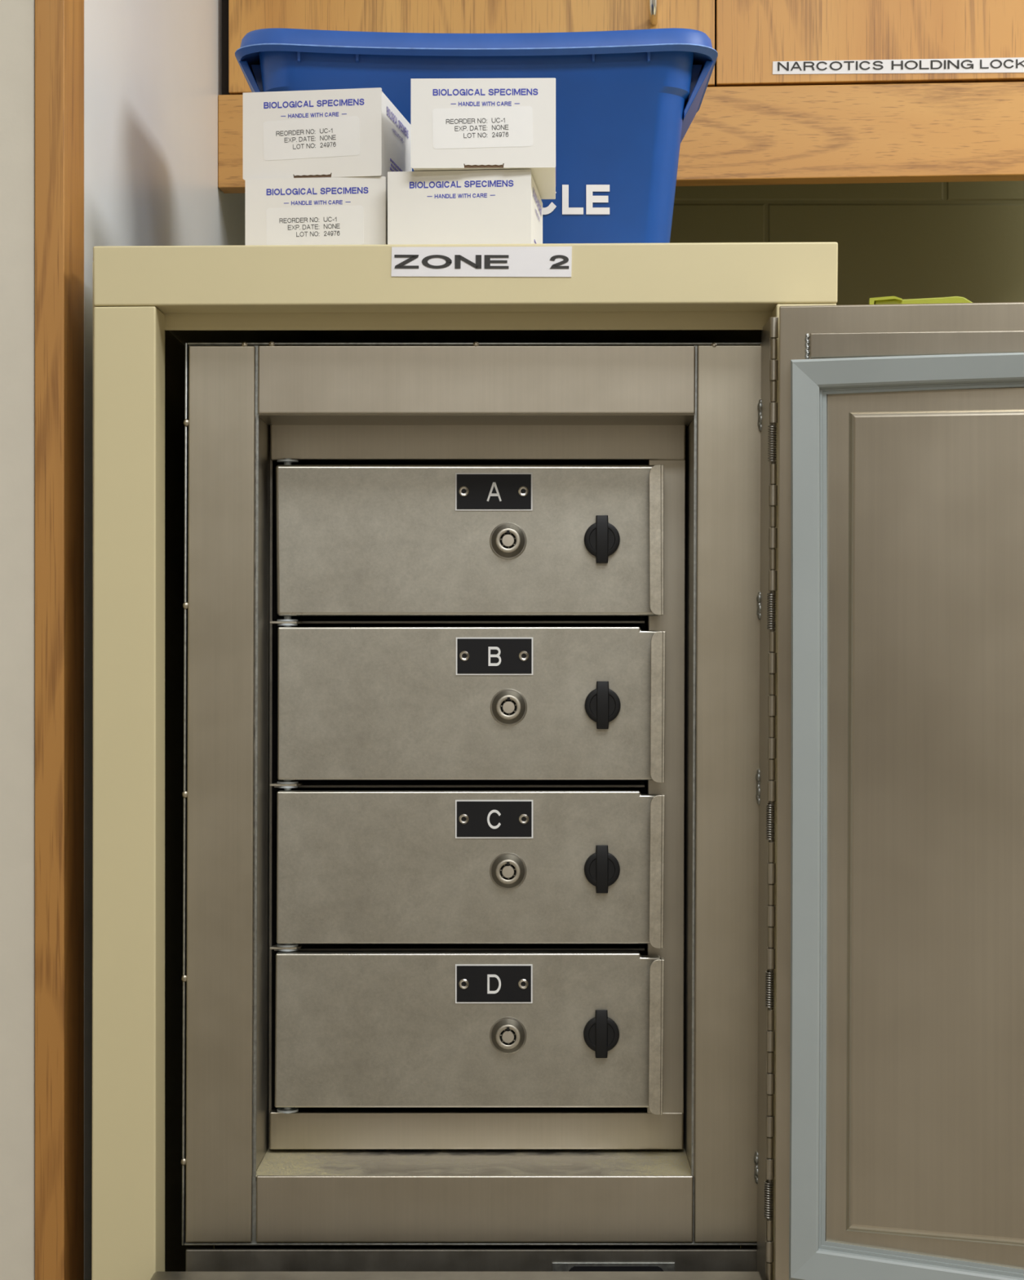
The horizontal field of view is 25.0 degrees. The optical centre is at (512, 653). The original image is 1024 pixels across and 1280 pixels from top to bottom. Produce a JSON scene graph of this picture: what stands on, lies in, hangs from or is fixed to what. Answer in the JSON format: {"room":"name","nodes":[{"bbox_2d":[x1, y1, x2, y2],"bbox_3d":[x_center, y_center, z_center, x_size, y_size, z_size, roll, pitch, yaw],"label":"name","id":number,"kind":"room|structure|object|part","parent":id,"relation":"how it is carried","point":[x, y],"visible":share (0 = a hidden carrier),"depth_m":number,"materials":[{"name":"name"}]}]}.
{"room":"evidence storage room","nodes":[
{"label":"evidence storage room","id":0,"kind":"room"},
{"bbox_2d":[0,0,35,1279],"bbox_3d":[-1.403,-0.025,1.516,2.194,2.750,0.068,0,0,0],"label":"wall","id":1,"kind":"structure","parent":0,"point":[17,17],"depth_m":1.48,"materials":[{"name":"beige paint"}]},
{"bbox_2d":[84,0,244,1279],"bbox_3d":[-0.296,-0.025,2.070,0.019,2.750,1.040,0,0,0],"label":"wall","id":2,"kind":"structure","parent":0,"point":[153,68],"depth_m":1.75,"materials":[{"name":"white paint"}]},
{"bbox_2d":[35,0,84,1279],"bbox_3d":[-0.296,-0.025,1.515,0.019,2.750,0.070,0,0,0],"label":"trim","id":3,"kind":"structure","parent":2,"relation":"attached to","point":[59,24],"depth_m":1.48,"materials":[{"name":"brown wood"}]},
{"bbox_2d":[217,0,1023,193],"bbox_3d":[0.207,-0.731,2.327,0.982,0.555,0.279,0,0,4],"label":"upper cabinet","id":4,"kind":"object","parent":2,"relation":"attached to","point":[797,91],"visible":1,"depth_m":2.21,"materials":[{"name":"brown wood"}]},
{"bbox_3d":[-0.040,-0.769,2.244,0.471,0.449,0.019,0,0,4],"label":"cabinet door","id":5,"kind":"part","parent":4,"relation":"part of","materials":[{"name":"brown wood"}]},
{"bbox_3d":[0.199,-0.498,2.232,0.971,0.090,0.030,0,0,4],"label":"rail","id":6,"kind":"part","parent":4,"relation":"part of","materials":[{"name":"brown wood"}]},
{"bbox_3d":[0.134,-0.671,2.207,0.009,0.137,0.029,0,0,4],"label":"handle","id":7,"kind":"part","parent":4,"relation":"part of","materials":[{"name":"metal"}]},
{"bbox_3d":[0.440,-0.762,2.209,0.487,0.433,0.019,0,0,4],"label":"cabinet door","id":8,"kind":"part","parent":4,"relation":"part of","materials":[{"name":"brown wood"}]},
{"bbox_2d":[670,180,1023,1248],"bbox_3d":[-0.150,-0.025,2.640,4.900,2.750,0.100,0,0,0],"label":"wall","id":9,"kind":"structure","parent":0,"point":[913,240],"depth_m":2.59,"materials":[{"name":"green paint"}]},
{"bbox_3d":[-0.150,1.400,0.345,4.900,0.100,4.690,0,0,0],"label":"floor","id":10,"kind":"structure","parent":0,"visible":0},
{"bbox_2d":[91,241,838,1279],"bbox_3d":[-0.031,0.546,1.777,0.482,1.609,0.645,0,0,0],"label":"tall cabinet","id":11,"kind":"object","parent":10,"relation":"on","point":[149,302],"visible":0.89,"depth_m":1.47,"materials":[{"name":"beige metal"}]},
{"bbox_3d":[-0.271,0.548,1.801,0.002,1.604,0.598,0,0,0],"label":"panel","id":12,"kind":"part","parent":11,"relation":"part of","materials":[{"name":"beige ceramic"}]},
{"bbox_2d":[244,176,387,244],"bbox_3d":[-0.126,-0.288,1.595,0.095,0.058,0.108,0,0,5],"label":"box","id":13,"kind":"object","parent":11,"relation":"on","point":[313,211],"visible":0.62,"depth_m":1.54,"materials":[{"name":"white cardboard"}]},
{"bbox_2d":[266,186,368,204],"bbox_3d":[-0.130,-0.304,1.542,0.069,0.011,0.001,0,0,5],"label":"print","id":14,"kind":"object","parent":13,"relation":"on","point":[275,195],"depth_m":1.54,"materials":[{"name":"blue"}]},
{"bbox_2d":[243,87,412,181],"bbox_3d":[-0.125,-0.346,1.596,0.095,0.058,0.108,0,0,9],"label":"box","id":15,"kind":"object","parent":13,"relation":"on","point":[351,132],"visible":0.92,"depth_m":1.54,"materials":[{"name":"white cardboard"}]},
{"bbox_2d":[263,98,364,117],"bbox_3d":[-0.132,-0.363,1.543,0.069,0.011,0.001,0,0,9],"label":"print","id":16,"kind":"object","parent":15,"relation":"on","point":[273,108],"depth_m":1.54,"materials":[{"name":"blue"}]},
{"bbox_2d":[386,106,408,171],"bbox_3d":[-0.079,-0.344,1.590,0.001,0.046,0.074,0,0,9],"label":"print","id":17,"kind":"object","parent":15,"relation":"attached to","point":[397,126],"depth_m":1.59},
{"bbox_2d":[387,168,542,244],"bbox_3d":[-0.030,-0.288,1.573,0.095,0.058,0.108,0,0,5],"label":"box","id":18,"kind":"object","parent":11,"relation":"on","point":[468,206],"visible":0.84,"depth_m":1.52,"materials":[{"name":"white cardboard"}]},
{"bbox_2d":[409,179,513,198],"bbox_3d":[-0.033,-0.304,1.519,0.069,0.011,0.001,0,0,5],"label":"print","id":19,"kind":"object","parent":18,"relation":"on","point":[419,188],"depth_m":1.52,"materials":[{"name":"blue"}]},
{"bbox_2d":[410,77,556,199],"bbox_3d":[-0.018,-0.346,1.565,0.097,0.058,0.110,0,0,0],"label":"box","id":20,"kind":"object","parent":18,"relation":"on","point":[507,123],"visible":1,"depth_m":1.51,"materials":[{"name":"white cardboard"}]},
{"bbox_2d":[433,88,537,106],"bbox_3d":[-0.017,-0.363,1.511,0.069,0.011,0.001,0,0,0],"label":"print","id":21,"kind":"object","parent":20,"relation":"on","point":[442,96],"depth_m":1.51,"materials":[{"name":"blue"}]},
{"bbox_2d":[534,194,542,243],"bbox_3d":[0.017,-0.286,1.569,0.001,0.046,0.074,0,0,5],"label":"print","id":22,"kind":"object","parent":18,"relation":"attached to","point":[538,202],"depth_m":1.58},
{"bbox_3d":[-0.031,-0.256,1.801,0.482,0.003,0.598,0,0,0],"label":"panel","id":23,"kind":"part","parent":11,"relation":"part of","materials":[{"name":"black metal"}]},
{"bbox_2d":[235,27,718,243],"bbox_3d":[-0.026,-0.359,1.810,0.360,0.201,0.251,0,0,0],"label":"recycling bin","id":24,"kind":"object","parent":11,"relation":"on","point":[627,101],"visible":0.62,"depth_m":1.70,"materials":[{"name":"blue plastic"}]},
{"bbox_3d":[-0.032,0.548,2.097,0.477,1.603,0.002,0,0,0],"label":"panel","id":25,"kind":"part","parent":11,"relation":"part of","materials":[{"name":"grey metal"}]},
{"bbox_2d":[150,302,1023,1279],"bbox_3d":[0.099,0.135,1.657,0.776,0.803,0.690,0,0,0],"label":"vault","id":26,"kind":"object","parent":11,"relation":"in","point":[899,580],"visible":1,"depth_m":1.45,"materials":[{"name":"silver metal"}]},
{"bbox_3d":[-0.035,0.463,1.443,0.383,0.148,0.028,0,0,0],"label":"door","id":27,"kind":"part","parent":26,"relation":"part of","materials":[{"name":"metal"}]},
{"bbox_3d":[-0.024,0.424,1.506,0.378,0.073,0.004,0,0,1],"label":"panel","id":28,"kind":"part","parent":26,"relation":"part of","materials":[{"name":"metal"}]},
{"bbox_3d":[-0.024,0.361,1.502,0.284,0.044,0.003,0,0,1],"label":"rail","id":29,"kind":"part","parent":26,"relation":"part of","materials":[{"name":"silver metal"}]},
{"bbox_3d":[-0.023,-0.177,1.502,0.284,0.045,0.003,0,0,1],"label":"rail","id":30,"kind":"part","parent":26,"relation":"part of","materials":[{"name":"silver metal"}]},
{"bbox_2d":[269,425,685,1149],"bbox_3d":[-0.027,0.102,1.740,0.318,0.554,0.402,0,0,0],"label":"locker","id":31,"kind":"object","parent":26,"relation":"on","point":[477,633],"visible":1,"depth_m":1.55,"materials":[{"name":"silver metal"}]},
{"bbox_3d":[-0.163,0.091,1.762,0.002,0.496,0.360,0,0,1],"label":"panel","id":32,"kind":"part","parent":31,"relation":"part of","materials":[{"name":"metal"}]},
{"bbox_2d":[276,1107,298,1114],"bbox_3d":[-0.152,0.307,1.564,0.014,0.008,0.014,0,0,0],"label":"washer","id":33,"kind":"object","parent":31,"relation":"in","point":[281,1110],"depth_m":1.56,"materials":[{"name":"metal"}]},
{"bbox_2d":[276,943,298,951],"bbox_3d":[-0.152,0.199,1.564,0.014,0.008,0.014,0,0,0],"label":"washer","id":34,"kind":"object","parent":31,"relation":"in","point":[280,947],"depth_m":1.56,"materials":[{"name":"metal"}]},
{"bbox_2d":[276,780,298,790],"bbox_3d":[-0.152,0.089,1.564,0.014,0.008,0.014,0,0,0],"label":"washer","id":35,"kind":"object","parent":31,"relation":"in","point":[286,784],"depth_m":1.56,"materials":[{"name":"metal"}]},
{"bbox_2d":[276,616,298,626],"bbox_3d":[-0.152,-0.021,1.564,0.014,0.008,0.014,0,0,0],"label":"washer","id":36,"kind":"object","parent":31,"relation":"in","point":[287,621],"depth_m":1.56,"materials":[{"name":"metal"}]},
{"bbox_2d":[276,457,298,464],"bbox_3d":[-0.152,-0.128,1.564,0.014,0.008,0.014,0,0,0],"label":"washer","id":37,"kind":"object","parent":31,"relation":"in","point":[286,460],"depth_m":1.56,"materials":[{"name":"metal"}]},
{"bbox_2d":[274,943,644,951],"bbox_3d":[-0.035,0.203,1.672,0.255,0.002,0.178,0,0,0],"label":"shelf","id":38,"kind":"object","parent":31,"relation":"attached to","point":[305,947],"depth_m":1.59,"materials":[{"name":"metal"}]},
{"bbox_2d":[274,780,644,787],"bbox_3d":[-0.035,0.091,1.672,0.254,0.002,0.176,0,0,1],"label":"shelf","id":39,"kind":"object","parent":31,"relation":"attached to","point":[305,784],"depth_m":1.60,"materials":[{"name":"metal"}]},
{"bbox_3d":[-0.030,0.253,1.558,0.260,0.104,0.011,0,0,1],"label":"locker door","id":40,"kind":"part","parent":31,"relation":"part of","materials":[{"name":"metal"}]},
{"bbox_3d":[-0.030,-0.076,1.558,0.259,0.102,0.011,0,0,1],"label":"locker door","id":41,"kind":"part","parent":31,"relation":"part of","materials":[{"name":"metal"}]},
{"bbox_3d":[-0.029,0.144,1.558,0.259,0.103,0.011,0,0,1],"label":"locker door","id":42,"kind":"part","parent":31,"relation":"part of","materials":[{"name":"metal"}]},
{"bbox_3d":[-0.028,0.034,1.558,0.258,0.103,0.011,0,0,1],"label":"locker door","id":43,"kind":"part","parent":31,"relation":"part of","materials":[{"name":"metal"}]},
{"bbox_2d":[294,621,644,626],"bbox_3d":[-0.035,-0.021,1.672,0.254,0.002,0.176,0,0,1],"label":"shelf","id":44,"kind":"object","parent":31,"relation":"attached to","point":[304,623],"depth_m":1.59,"materials":[{"name":"metal"}]},
{"bbox_3d":[-0.023,0.338,1.675,0.280,0.002,0.192,0,0,0],"label":"panel","id":45,"kind":"part","parent":31,"relation":"part of","materials":[{"name":"grey metal"}]},
{"bbox_3d":[-0.027,0.102,1.772,0.314,0.554,0.004,0,0,1],"label":"panel","id":46,"kind":"part","parent":31,"relation":"part of","materials":[{"name":"grey metal"}]},
{"bbox_3d":[-0.024,0.325,1.575,0.282,0.026,0.010,0,0,1],"label":"rail","id":47,"kind":"part","parent":31,"relation":"part of","materials":[{"name":"silver metal"}]},
{"bbox_3d":[-0.023,-0.143,1.575,0.282,0.025,0.010,0,0,1],"label":"rail","id":48,"kind":"part","parent":31,"relation":"part of","materials":[{"name":"silver metal"}]},
{"bbox_3d":[-0.012,0.222,1.551,0.052,0.026,0.001,0,0,1],"label":"name plate","id":49,"kind":"part","parent":31,"relation":"part of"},
{"bbox_3d":[-0.012,0.111,1.551,0.052,0.026,0.001,0,0,0],"label":"name plate","id":50,"kind":"part","parent":31,"relation":"part of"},
{"bbox_3d":[-0.012,-0.108,1.551,0.052,0.025,0.001,0,0,1],"label":"name plate","id":51,"kind":"part","parent":31,"relation":"part of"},
{"bbox_3d":[-0.012,0.002,1.551,0.052,0.025,0.001,0,0,0],"label":"name plate","id":52,"kind":"part","parent":31,"relation":"part of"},
{"bbox_3d":[0.105,0.091,1.574,0.026,0.444,0.010,0,0,0],"label":"rail","id":53,"kind":"part","parent":31,"relation":"part of","materials":[{"name":"silver metal"}]},
{"bbox_3d":[0.321,0.111,1.386,0.327,0.650,0.028,0,0,18],"label":"vault door","id":54,"kind":"part","parent":26,"relation":"part of","materials":[{"name":"silver metal"}]},
{"bbox_3d":[0.318,0.109,1.369,0.267,0.535,0.006,0,0,18],"label":"panel","id":55,"kind":"part","parent":26,"relation":"part of","materials":[{"name":"silver metal"}]},
{"bbox_3d":[0.208,0.548,1.801,0.002,1.604,0.598,0,0,0],"label":"panel","id":56,"kind":"part","parent":11,"relation":"part of","materials":[{"name":"grey metal"}]},
{"bbox_3d":[0.469,0.560,1.825,0.502,1.580,0.550,0,0,0],"label":"cabinet","id":57,"kind":"object","parent":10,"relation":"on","visible":0},
{"bbox_2d":[869,295,973,304],"bbox_3d":[0.291,-0.240,1.643,0.075,0.019,0.054,0,0,6],"label":"case","id":58,"kind":"object","parent":57,"relation":"on","point":[886,300],"visible":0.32,"depth_m":1.62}
]}

